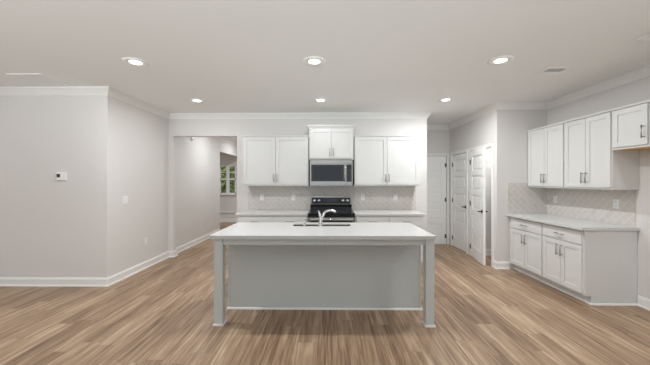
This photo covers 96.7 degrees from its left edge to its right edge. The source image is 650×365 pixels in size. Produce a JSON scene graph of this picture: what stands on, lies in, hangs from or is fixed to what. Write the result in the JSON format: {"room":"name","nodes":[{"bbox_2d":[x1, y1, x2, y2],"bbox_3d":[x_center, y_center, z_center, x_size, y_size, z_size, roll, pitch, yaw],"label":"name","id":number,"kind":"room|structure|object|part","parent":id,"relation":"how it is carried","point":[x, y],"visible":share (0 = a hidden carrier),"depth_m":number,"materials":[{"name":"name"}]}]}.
{"room":"kitchen","nodes":[
{"label":"kitchen","id":0,"kind":"room"},
{"bbox_2d":[0,95,98,277],"bbox_3d":[-5.104,0.079,4.088,3.940,2.743,0.120,0,0,1],"label":"wall","id":1,"kind":"structure","parent":0,"point":[49,227],"depth_m":4.01,"materials":[{"name":"white paint"}]},
{"bbox_2d":[56,172,66,180],"bbox_3d":[-3.650,-0.070,3.998,0.140,0.120,0.028,0,0,1],"label":"thermostat","id":2,"kind":"object","parent":1,"relation":"attached to","point":[60,176],"visible":1,"depth_m":3.99,"materials":[{"name":"white plastic"}]},
{"bbox_2d":[0,229,219,286],"bbox_3d":[-4.905,1.391,6.088,4.053,0.118,4.176,0,0,1],"label":"baseboard","id":3,"kind":"structure","parent":1,"relation":"attached to","point":[4,281],"depth_m":4.00,"materials":[{"name":"white paint"}]},
{"bbox_2d":[0,65,649,129],"bbox_3d":[-1.670,-1.243,1.369,10.630,0.100,10.700,0,0,1],"label":"trim","id":4,"kind":"structure","parent":1,"relation":"attached to","point":[642,72],"depth_m":4.75,"materials":[{"name":"white paint"}]},
{"bbox_2d":[99,95,236,277],"bbox_3d":[-3.039,0.079,7.170,0.120,2.743,6.330,0,0,1],"label":"wall","id":5,"kind":"structure","parent":0,"point":[133,140],"depth_m":4.84,"materials":[{"name":"white paint"}]},
{"bbox_2d":[122,196,127,203],"bbox_3d":[-3.006,0.279,4.350,0.010,0.116,0.116,0,0,1],"label":"light switch","id":6,"kind":"object","parent":5,"relation":"attached to","point":[124,198],"visible":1,"depth_m":4.34,"materials":[{"name":"white plastic"}]},
{"bbox_2d":[215,137,236,145],"bbox_3d":[-2.165,-1.243,7.985,1.610,0.100,4.680,0,0,1],"label":"trim","id":7,"kind":"structure","parent":5,"relation":"attached to","point":[226,139],"depth_m":8.71,"materials":[{"name":"white paint"}]},
{"bbox_2d":[220,153,236,218],"bbox_3d":[-4.047,0.079,10.389,5.670,2.743,0.155,0,0,1],"label":"wall","id":8,"kind":"structure","parent":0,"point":[226,203],"depth_m":10.34,"materials":[{"name":"white paint"}]},
{"bbox_2d":[220,165,236,196],"bbox_3d":[-3.488,-0.020,10.330,0.650,1.120,0.140,0,0,1],"label":"window","id":9,"kind":"structure","parent":8,"relation":"attached to","point":[227,172],"depth_m":10.35,"materials":[{"name":"white paint"}]},
{"bbox_2d":[220,219,236,221],"bbox_3d":[-4.108,1.391,10.334,5.550,0.118,0.026,0,0,1],"label":"baseboard","id":10,"kind":"structure","parent":8,"relation":"attached to","point":[221,220],"depth_m":10.32,"materials":[{"name":"white paint"}]},
{"bbox_2d":[168,119,426,250],"bbox_3d":[-0.526,0.079,6.102,4.930,2.743,1.208,0,0,1],"label":"wall","id":11,"kind":"structure","parent":0,"point":[176,127],"depth_m":5.50,"materials":[{"name":"white paint"}]},
{"bbox_2d":[241,135,309,185],"bbox_3d":[-0.896,-0.371,5.317,1.204,0.903,0.383,0,0,1],"label":"upper cabinet","id":12,"kind":"object","parent":11,"relation":"attached to","point":[268,160],"visible":1,"depth_m":5.17,"materials":[{"name":"white paint"}]},
{"bbox_3d":[-1.174,-0.369,5.174,0.574,0.848,0.019,0,0,1],"label":"door","id":13,"kind":"part","parent":12,"relation":"part of","materials":[{"name":"white paint"}]},
{"bbox_3d":[-0.896,-0.812,5.332,1.204,0.022,0.354,0,0,1],"label":"crown trim","id":14,"kind":"part","parent":12,"relation":"part of","materials":[{"name":"white paint"}]},
{"bbox_3d":[-0.594,-0.369,5.168,0.574,0.848,0.019,0,0,1],"label":"door","id":15,"kind":"part","parent":12,"relation":"part of","materials":[{"name":"white paint"}]},
{"bbox_2d":[307,125,355,159],"bbox_3d":[0.115,-0.695,5.283,0.870,0.610,0.428,0,0,1],"label":"upper cabinet","id":16,"kind":"object","parent":11,"relation":"attached to","point":[326,142],"visible":1,"depth_m":5.11,"materials":[{"name":"white paint"}]},
{"bbox_3d":[-0.075,-0.671,5.117,0.370,0.513,0.019,0,0,1],"label":"door","id":17,"kind":"part","parent":16,"relation":"part of","materials":[{"name":"white paint"}]},
{"bbox_2d":[310,160,352,185],"bbox_3d":[0.112,-0.152,5.270,0.758,0.455,0.455,0,0,1],"label":"microwave","id":18,"kind":"object","parent":16,"relation":"attached to","point":[322,172],"visible":1,"depth_m":5.09,"materials":[{"name":"silver metal"}]},
{"bbox_3d":[0.045,-0.150,5.092,0.575,0.294,0.004,0,0,1],"label":"door frame","id":19,"kind":"part","parent":18,"relation":"part of","materials":[{"name":"black glass"}]},
{"bbox_3d":[0.052,-0.122,5.104,0.641,0.371,0.022,0,0,1],"label":"door","id":20,"kind":"part","parent":18,"relation":"part of","materials":[{"name":"silver metal"}]},
{"bbox_3d":[0.350,-0.145,5.065,0.024,0.290,0.052,0,0,1],"label":"handle","id":21,"kind":"part","parent":18,"relation":"part of","materials":[{"name":"silver metal"}]},
{"bbox_3d":[0.426,-0.147,5.088,0.088,0.300,0.003,0,0,1],"label":"control panel","id":22,"kind":"part","parent":18,"relation":"part of","materials":[{"name":"black plastic"}]},
{"bbox_3d":[0.115,-0.963,5.290,0.870,0.075,0.415,0,0,1],"label":"crown trim","id":23,"kind":"part","parent":16,"relation":"part of","materials":[{"name":"white paint"}]},
{"bbox_3d":[0.301,-0.671,5.112,0.370,0.513,0.019,0,0,1],"label":"door","id":24,"kind":"part","parent":16,"relation":"part of","materials":[{"name":"white paint"}]},
{"bbox_2d":[353,135,421,185],"bbox_3d":[1.128,-0.371,5.294,1.206,0.903,0.383,0,0,1],"label":"upper cabinet","id":25,"kind":"object","parent":11,"relation":"attached to","point":[379,160],"visible":1,"depth_m":5.15,"materials":[{"name":"white paint"}]},
{"bbox_3d":[0.819,-0.369,5.152,0.566,0.848,0.019,0,0,1],"label":"door","id":26,"kind":"part","parent":25,"relation":"part of","materials":[{"name":"white paint"}]},
{"bbox_3d":[1.128,-0.812,5.309,1.206,0.022,0.354,0,0,1],"label":"crown trim","id":27,"kind":"part","parent":25,"relation":"part of","materials":[{"name":"white paint"}]},
{"bbox_3d":[1.391,-0.369,5.145,0.566,0.848,0.019,0,0,1],"label":"door","id":28,"kind":"part","parent":25,"relation":"part of","materials":[{"name":"white paint"}]},
{"bbox_2d":[0,0,649,141],"bbox_3d":[-1.614,-1.343,3.168,11.100,0.100,14.700,0,0,1],"label":"ceiling","id":29,"kind":"structure","parent":0,"point":[234,56],"depth_m":2.85,"materials":[{"name":"white paint"}]},
{"bbox_2d":[7,73,70,85],"bbox_3d":[-3.609,-1.289,3.666,0.420,0.008,0.410,0,0,1],"label":"ceiling vent","id":30,"kind":"object","parent":29,"relation":"in","point":[40,79],"visible":1,"depth_m":3.64,"materials":[{"name":"white metal"}]},
{"bbox_2d":[122,57,148,66],"bbox_3d":[-2.050,-1.288,3.127,0.244,0.010,0.244,0,0,1],"label":"recessed light","id":31,"kind":"object","parent":29,"relation":"in","point":[132,61],"visible":1,"depth_m":3.12,"materials":[{"name":"white paint"}]},
{"bbox_2d":[189,98,204,102],"bbox_3d":[-2.043,-1.288,4.614,0.244,0.010,0.244,0,0,1],"label":"recessed light","id":32,"kind":"object","parent":29,"relation":"in","point":[195,100],"visible":1,"depth_m":4.60,"materials":[{"name":"white paint"}]},
{"bbox_2d":[303,56,325,65],"bbox_3d":[-0.115,-1.288,3.106,0.244,0.010,0.244,0,0,1],"label":"recessed light","id":33,"kind":"object","parent":29,"relation":"in","point":[312,60],"visible":1,"depth_m":3.09,"materials":[{"name":"white paint"}]},
{"bbox_2d":[313,98,327,102],"bbox_3d":[-0.070,-1.288,4.591,0.244,0.010,0.244,0,0,1],"label":"recessed light","id":34,"kind":"object","parent":29,"relation":"in","point":[319,100],"visible":1,"depth_m":4.58,"materials":[{"name":"white paint"}]},
{"bbox_2d":[438,97,453,101],"bbox_3d":[1.910,-1.288,4.569,0.244,0.010,0.244,0,0,1],"label":"recessed light","id":35,"kind":"object","parent":29,"relation":"in","point":[448,99],"visible":1,"depth_m":4.54,"materials":[{"name":"white paint"}]},
{"bbox_2d":[487,55,513,64],"bbox_3d":[1.873,-1.288,3.083,0.244,0.010,0.244,0,0,1],"label":"recessed light","id":36,"kind":"object","parent":29,"relation":"in","point":[500,60],"visible":1,"depth_m":3.07,"materials":[{"name":"white paint"}]},
{"bbox_2d":[533,67,572,75],"bbox_3d":[2.659,-1.288,3.385,0.270,0.009,0.260,0,0,1],"label":"ceiling vent","id":37,"kind":"object","parent":29,"relation":"in","point":[550,71],"visible":1,"depth_m":3.38,"materials":[{"name":"white metal"}]},
{"bbox_2d":[636,32,649,40],"bbox_3d":[2.965,-1.281,2.437,0.325,0.024,0.340,0,0,1],"label":"ceiling vent","id":38,"kind":"object","parent":29,"relation":"in","point":[646,37],"visible":1,"depth_m":2.57,"materials":[{"name":"white metal"}]},
{"bbox_2d":[0,222,649,364],"bbox_3d":[-1.614,1.500,3.168,11.100,0.100,14.700,0,0,1],"label":"floor","id":39,"kind":"structure","parent":0,"point":[162,313],"depth_m":2.89,"materials":[{"name":"brown wood"}]},
{"bbox_2d":[238,216,307,221],"bbox_3d":[-0.883,1.012,5.169,1.186,0.876,0.678,0,0,1],"label":"base cabinet","id":40,"kind":"object","parent":39,"relation":"on","point":[240,218],"visible":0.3,"depth_m":4.87,"materials":[{"name":"white paint"}]},
{"bbox_3d":[-1.178,0.670,4.879,0.563,0.148,0.019,0,0,1],"label":"drawer","id":41,"kind":"part","parent":40,"relation":"part of","materials":[{"name":"white paint"}]},
{"bbox_2d":[235,210,309,215],"bbox_3d":[-0.895,0.554,5.179,1.216,0.036,0.658,0,0,1],"label":"countertop","id":42,"kind":"structure","parent":40,"relation":"on","point":[245,212],"depth_m":4.86,"materials":[{"name":"white stone"}]},
{"bbox_3d":[-0.595,0.670,4.873,0.563,0.148,0.019,0,0,1],"label":"drawer","id":43,"kind":"part","parent":40,"relation":"part of","materials":[{"name":"white paint"}]},
{"bbox_2d":[209,237,435,327],"bbox_3d":[-0.018,1.000,3.319,2.251,0.900,0.925,0,0,1],"label":"kitchen island","id":44,"kind":"object","parent":39,"relation":"on","point":[265,273],"visible":0.73,"depth_m":3.28,"materials":[{"name":"grey paint"}]},
{"bbox_3d":[-1.072,1.012,2.945,0.086,0.876,0.086,0,0,1],"label":"leg","id":45,"kind":"part","parent":44,"relation":"part of","materials":[{"name":"grey paint"}]},
{"bbox_3d":[-1.072,1.439,2.945,0.110,0.022,0.110,0,0,1],"label":"foot trim","id":46,"kind":"part","parent":44,"relation":"part of","materials":[{"name":"white paint"}]},
{"bbox_3d":[-0.547,1.002,3.297,1.076,0.856,0.012,0,0,1],"label":"panel","id":47,"kind":"part","parent":44,"relation":"part of","materials":[{"name":"grey paint"}]},
{"bbox_2d":[209,222,435,236],"bbox_3d":[-0.025,0.543,3.319,2.245,0.014,0.933,0,0,1],"label":"island countertop","id":48,"kind":"structure","parent":44,"relation":"on","point":[240,229],"depth_m":3.16,"materials":[{"name":"white stone"}]},
{"bbox_2d":[294,225,349,225],"bbox_3d":[-0.040,0.650,3.568,0.724,0.199,0.209,0,0,1],"label":"sink","id":49,"kind":"object","parent":48,"relation":"in","point":[294,225],"visible":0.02,"depth_m":3.66,"materials":[{"name":"silver metal"}]},
{"bbox_2d":[318,209,335,226],"bbox_3d":[0.030,0.435,3.458,0.244,0.201,0.064,0,0,-22],"label":"kitchen faucet","id":50,"kind":"object","parent":48,"relation":"on","point":[329,210],"visible":1,"depth_m":3.41,"materials":[{"name":"silver metal"}]},
{"bbox_3d":[0.039,0.394,3.470,0.220,0.118,0.038,0,0,-25],"label":"spout","id":51,"kind":"part","parent":50,"relation":"part of","materials":[{"name":"silver metal"}]},
{"bbox_3d":[-0.025,0.561,3.319,2.237,0.022,0.925,0,0,1],"label":"moulding","id":52,"kind":"part","parent":44,"relation":"part of","materials":[{"name":"grey paint"}]},
{"bbox_3d":[-0.005,1.440,3.500,2.222,0.020,0.470,0,0,1],"label":"shoe moulding","id":53,"kind":"part","parent":44,"relation":"part of","materials":[{"name":"white paint"}]},
{"bbox_3d":[0.532,1.002,3.285,1.076,0.856,0.012,0,0,1],"label":"panel","id":54,"kind":"part","parent":44,"relation":"part of","materials":[{"name":"grey paint"}]},
{"bbox_3d":[1.048,1.012,2.921,0.086,0.876,0.086,0,0,1],"label":"leg","id":55,"kind":"part","parent":44,"relation":"part of","materials":[{"name":"grey paint"}]},
{"bbox_3d":[1.048,1.439,2.921,0.110,0.022,0.110,0,0,1],"label":"foot trim","id":56,"kind":"part","parent":44,"relation":"part of","materials":[{"name":"white paint"}]},
{"bbox_2d":[308,196,354,221],"bbox_3d":[0.109,0.850,5.110,0.770,1.140,0.739,0,0,1],"label":"range","id":57,"kind":"object","parent":39,"relation":"on","point":[342,205],"visible":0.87,"depth_m":5.39,"materials":[{"name":"black metal"}]},
{"bbox_2d":[308,210,353,214],"bbox_3d":[0.109,0.544,5.111,0.770,0.026,0.587,0,0,1],"label":"cooktop","id":58,"kind":"object","parent":57,"relation":"in","point":[312,212],"depth_m":4.96,"materials":[{"name":"black"}]},
{"bbox_3d":[0.112,0.357,5.393,0.714,0.114,0.007,0,0,1],"label":"control panel","id":59,"kind":"part","parent":57,"relation":"part of","materials":[{"name":"black"}]},
{"bbox_3d":[0.113,0.354,5.437,0.770,0.148,0.085,0,0,1],"label":"control frame","id":60,"kind":"part","parent":57,"relation":"part of","materials":[{"name":"silver metal"}]},
{"bbox_3d":[0.106,0.907,4.814,0.770,0.615,0.030,0,0,1],"label":"oven door","id":61,"kind":"part","parent":57,"relation":"part of","materials":[{"name":"silver metal"}]},
{"bbox_3d":[0.105,0.622,4.771,0.710,0.027,0.061,0,0,1],"label":"handle","id":62,"kind":"part","parent":57,"relation":"part of","materials":[{"name":"silver metal"}]},
{"bbox_2d":[354,215,422,265],"bbox_3d":[1.081,1.012,5.147,1.142,0.876,0.678,0,0,1],"label":"base cabinet","id":63,"kind":"object","parent":39,"relation":"on","point":[417,221],"visible":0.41,"depth_m":4.84,"materials":[{"name":"white paint"}]},
{"bbox_3d":[0.798,0.670,4.857,0.541,0.148,0.019,0,0,1],"label":"drawer","id":64,"kind":"part","parent":63,"relation":"part of","materials":[{"name":"white paint"}]},
{"bbox_2d":[352,210,424,215],"bbox_3d":[1.092,0.554,5.157,1.168,0.036,0.658,0,0,1],"label":"countertop","id":65,"kind":"structure","parent":63,"relation":"on","point":[356,212],"depth_m":4.84,"materials":[{"name":"white stone"}]},
{"bbox_3d":[1.359,0.670,4.850,0.541,0.148,0.019,0,0,1],"label":"drawer","id":66,"kind":"part","parent":63,"relation":"part of","materials":[{"name":"white paint"}]},
{"bbox_2d":[510,217,548,282],"bbox_3d":[3.344,1.012,4.420,0.668,0.876,0.736,0,0,1],"label":"base cabinet","id":67,"kind":"object","parent":39,"relation":"on","point":[526,236],"visible":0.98,"depth_m":4.35,"materials":[{"name":"white paint"}]},
{"bbox_3d":[3.058,1.044,4.582,0.019,0.563,0.339,0,0,1],"label":"door","id":68,"kind":"part","parent":67,"relation":"part of","materials":[{"name":"white paint"}]},
{"bbox_3d":[3.056,0.670,4.410,0.019,0.148,0.684,0,0,1],"label":"drawer","id":69,"kind":"part","parent":67,"relation":"part of","materials":[{"name":"white paint"}]},
{"bbox_3d":[3.054,1.044,4.237,0.019,0.563,0.339,0,0,1],"label":"door","id":70,"kind":"part","parent":67,"relation":"part of","materials":[{"name":"white paint"}]},
{"bbox_2d":[506,214,639,230],"bbox_3d":[3.338,0.554,4.079,0.673,0.036,1.423,0,0,1],"label":"countertop","id":71,"kind":"structure","parent":67,"relation":"on","point":[568,222],"depth_m":3.78,"materials":[{"name":"white stone"}]},
{"bbox_2d":[514,268,636,305],"bbox_3d":[3.398,1.440,4.082,0.557,0.020,1.412,0,0,1],"label":"trim","id":72,"kind":"structure","parent":67,"relation":"attached to","point":[561,290],"depth_m":3.43,"materials":[{"name":"white paint"}]},
{"bbox_2d":[543,223,636,302],"bbox_3d":[3.336,1.012,3.723,0.668,0.876,0.655,0,0,1],"label":"base cabinet","id":73,"kind":"object","parent":39,"relation":"on","point":[591,266],"visible":1,"depth_m":3.40,"materials":[{"name":"white paint"}]},
{"bbox_3d":[3.050,1.044,3.889,0.019,0.563,0.306,0,0,1],"label":"door","id":74,"kind":"part","parent":73,"relation":"part of","materials":[{"name":"white paint"}]},
{"bbox_3d":[3.048,0.670,3.733,0.019,0.148,0.618,0,0,1],"label":"drawer","id":75,"kind":"part","parent":73,"relation":"part of","materials":[{"name":"white paint"}]},
{"bbox_3d":[3.046,1.044,3.577,0.019,0.563,0.306,0,0,1],"label":"door","id":76,"kind":"part","parent":73,"relation":"part of","materials":[{"name":"white paint"}]},
{"bbox_2d":[427,130,449,243],"bbox_3d":[2.412,0.079,6.733,1.170,2.743,0.120,0,0,1],"label":"wall","id":77,"kind":"structure","parent":0,"point":[438,141],"depth_m":6.67,"materials":[{"name":"white paint"}]},
{"bbox_2d":[427,156,446,243],"bbox_3d":[2.426,0.429,6.703,0.766,2.025,0.150,0,0,1],"label":"door","id":78,"kind":"structure","parent":77,"relation":"in","point":[436,165],"depth_m":6.68,"materials":[{"name":"white paint"}]},
{"bbox_2d":[427,153,448,243],"bbox_3d":[2.418,0.402,6.665,0.889,2.097,0.016,0,0,1],"label":"trim","id":79,"kind":"structure","parent":77,"relation":"attached to","point":[428,154],"depth_m":6.65,"materials":[{"name":"white paint"}]},
{"bbox_2d":[450,110,503,261],"bbox_3d":[2.925,0.079,5.732,0.120,2.743,1.870,0,0,1],"label":"wall","id":80,"kind":"structure","parent":0,"point":[488,128],"depth_m":4.87,"materials":[{"name":"white paint"}]},
{"bbox_2d":[452,153,465,251],"bbox_3d":[2.901,0.429,6.199,0.150,2.025,0.705,0,0,1],"label":"door","id":81,"kind":"structure","parent":80,"relation":"in","point":[459,161],"depth_m":6.20,"materials":[{"name":"white paint"}]},
{"bbox_2d":[450,149,467,253],"bbox_3d":[2.922,0.397,6.193,0.136,2.107,0.818,0,0,1],"label":"trim","id":82,"kind":"structure","parent":80,"relation":"attached to","point":[452,154],"depth_m":6.54,"materials":[{"name":"white paint"}]},
{"bbox_2d":[470,147,487,265],"bbox_3d":[2.798,0.429,5.307,0.150,2.025,0.719,0,0,10],"label":"door","id":83,"kind":"structure","parent":80,"relation":"in","point":[478,211],"depth_m":5.21,"materials":[{"name":"white paint"}]},
{"bbox_2d":[469,143,493,266],"bbox_3d":[2.912,0.397,5.300,0.136,2.107,0.836,0,0,1],"label":"trim","id":84,"kind":"structure","parent":80,"relation":"attached to","point":[490,145],"depth_m":4.93,"materials":[{"name":"white paint"}]},
{"bbox_2d":[486,148,490,248],"bbox_3d":[3.340,0.079,5.728,0.710,2.743,0.070,0,0,1],"label":"wall","id":85,"kind":"structure","parent":0,"point":[488,151],"depth_m":5.69,"materials":[{"name":"white paint"}]},
{"bbox_2d":[486,249,490,254],"bbox_3d":[3.340,1.391,5.679,0.710,0.118,0.026,0,0,1],"label":"baseboard","id":86,"kind":"structure","parent":85,"relation":"attached to","point":[488,251],"depth_m":5.68,"materials":[{"name":"white paint"}]},
{"bbox_2d":[504,110,546,268],"bbox_3d":[3.330,0.079,4.849,0.710,2.743,0.128,0,0,1],"label":"wall","id":87,"kind":"structure","parent":0,"point":[517,123],"depth_m":4.79,"materials":[{"name":"white paint"}]},
{"bbox_2d":[493,261,509,268],"bbox_3d":[2.942,1.391,4.825,0.226,0.118,0.108,0,0,1],"label":"baseboard","id":88,"kind":"structure","parent":87,"relation":"attached to","point":[497,265],"depth_m":4.78,"materials":[{"name":"white paint"}]},
{"bbox_2d":[547,76,649,298],"bbox_3d":[3.701,0.079,1.308,0.128,2.743,10.940,0,0,1],"label":"wall","id":89,"kind":"structure","parent":0,"point":[636,91],"depth_m":3.64,"materials":[{"name":"white paint"}]},
{"bbox_2d":[527,122,564,187],"bbox_3d":[3.497,-0.374,4.420,0.363,0.938,0.733,0,0,1],"label":"upper cabinet","id":90,"kind":"object","parent":89,"relation":"attached to","point":[545,143],"visible":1,"depth_m":4.37,"materials":[{"name":"white paint"}]},
{"bbox_3d":[3.363,-0.371,4.600,0.019,0.883,0.352,0,0,1],"label":"door","id":91,"kind":"part","parent":90,"relation":"part of","materials":[{"name":"white paint"}]},
{"bbox_3d":[3.357,-0.832,4.422,0.026,0.022,0.733,0,0,1],"label":"crown trim","id":92,"kind":"part","parent":90,"relation":"part of","materials":[{"name":"white paint"}]},
{"bbox_3d":[3.359,-0.371,4.243,0.019,0.883,0.352,0,0,1],"label":"door","id":93,"kind":"part","parent":90,"relation":"part of","materials":[{"name":"white paint"}]},
{"bbox_2d":[563,109,638,189],"bbox_3d":[3.489,-0.374,3.712,0.363,0.938,0.680,0,0,1],"label":"upper cabinet","id":94,"kind":"object","parent":89,"relation":"attached to","point":[591,161],"visible":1,"depth_m":3.57,"materials":[{"name":"white paint"}]},
{"bbox_3d":[3.355,-0.371,3.879,0.019,0.883,0.325,0,0,1],"label":"door","id":95,"kind":"part","parent":94,"relation":"part of","materials":[{"name":"white paint"}]},
{"bbox_3d":[3.349,-0.832,3.713,0.026,0.022,0.680,0,0,1],"label":"crown trim","id":96,"kind":"part","parent":94,"relation":"part of","materials":[{"name":"white paint"}]},
{"bbox_3d":[3.351,-0.371,3.548,0.019,0.883,0.325,0,0,1],"label":"door","id":97,"kind":"part","parent":94,"relation":"part of","materials":[{"name":"white paint"}]},
{"bbox_2d":[613,199,618,208],"bbox_3d":[3.659,0.283,3.634,0.009,0.116,0.072,0,0,1],"label":"wall outlet","id":98,"kind":"object","parent":89,"relation":"attached to","point":[615,201],"visible":1,"depth_m":3.63,"materials":[{"name":"white plastic"}]},
{"bbox_2d":[611,99,649,149],"bbox_3d":[3.481,-0.602,2.987,0.363,0.482,0.765,0,0,1],"label":"upper cabinet","id":99,"kind":"object","parent":89,"relation":"attached to","point":[631,122],"visible":1,"depth_m":3.15,"materials":[{"name":"white paint"}]},
{"bbox_3d":[3.341,-0.832,2.989,0.026,0.022,0.765,0,0,1],"label":"crown trim","id":100,"kind":"part","parent":99,"relation":"part of","materials":[{"name":"white paint"}]},
{"bbox_3d":[3.317,-0.525,3.021,0.036,0.140,0.011,0,0,1],"label":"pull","id":101,"kind":"part","parent":99,"relation":"part of","materials":[{"name":"silver metal"}]},
{"bbox_2d":[637,295,649,310],"bbox_3d":[3.614,1.391,-0.331,0.026,0.118,7.420,0,0,1],"label":"baseboard","id":102,"kind":"structure","parent":89,"relation":"attached to","point":[642,302],"depth_m":3.31,"materials":[{"name":"white paint"}]},
{"label":"outside","id":103,"kind":"structure","parent":0,"visible":0},
{"bbox_3d":[-3.770,1.900,20.294,20.000,0.100,19.500,0,0,1],"label":"ground","id":104,"kind":"structure","parent":103,"visible":0},
{"bbox_2d":[221,166,234,192],"bbox_3d":[-4.095,-0.222,13.180,2.114,4.148,2.031,0,0,1],"label":"tree","id":105,"kind":"object","parent":104,"relation":"on","point":[223,168],"visible":0.09,"depth_m":12.46,"materials":[{"name":"green plant"}]}
]}

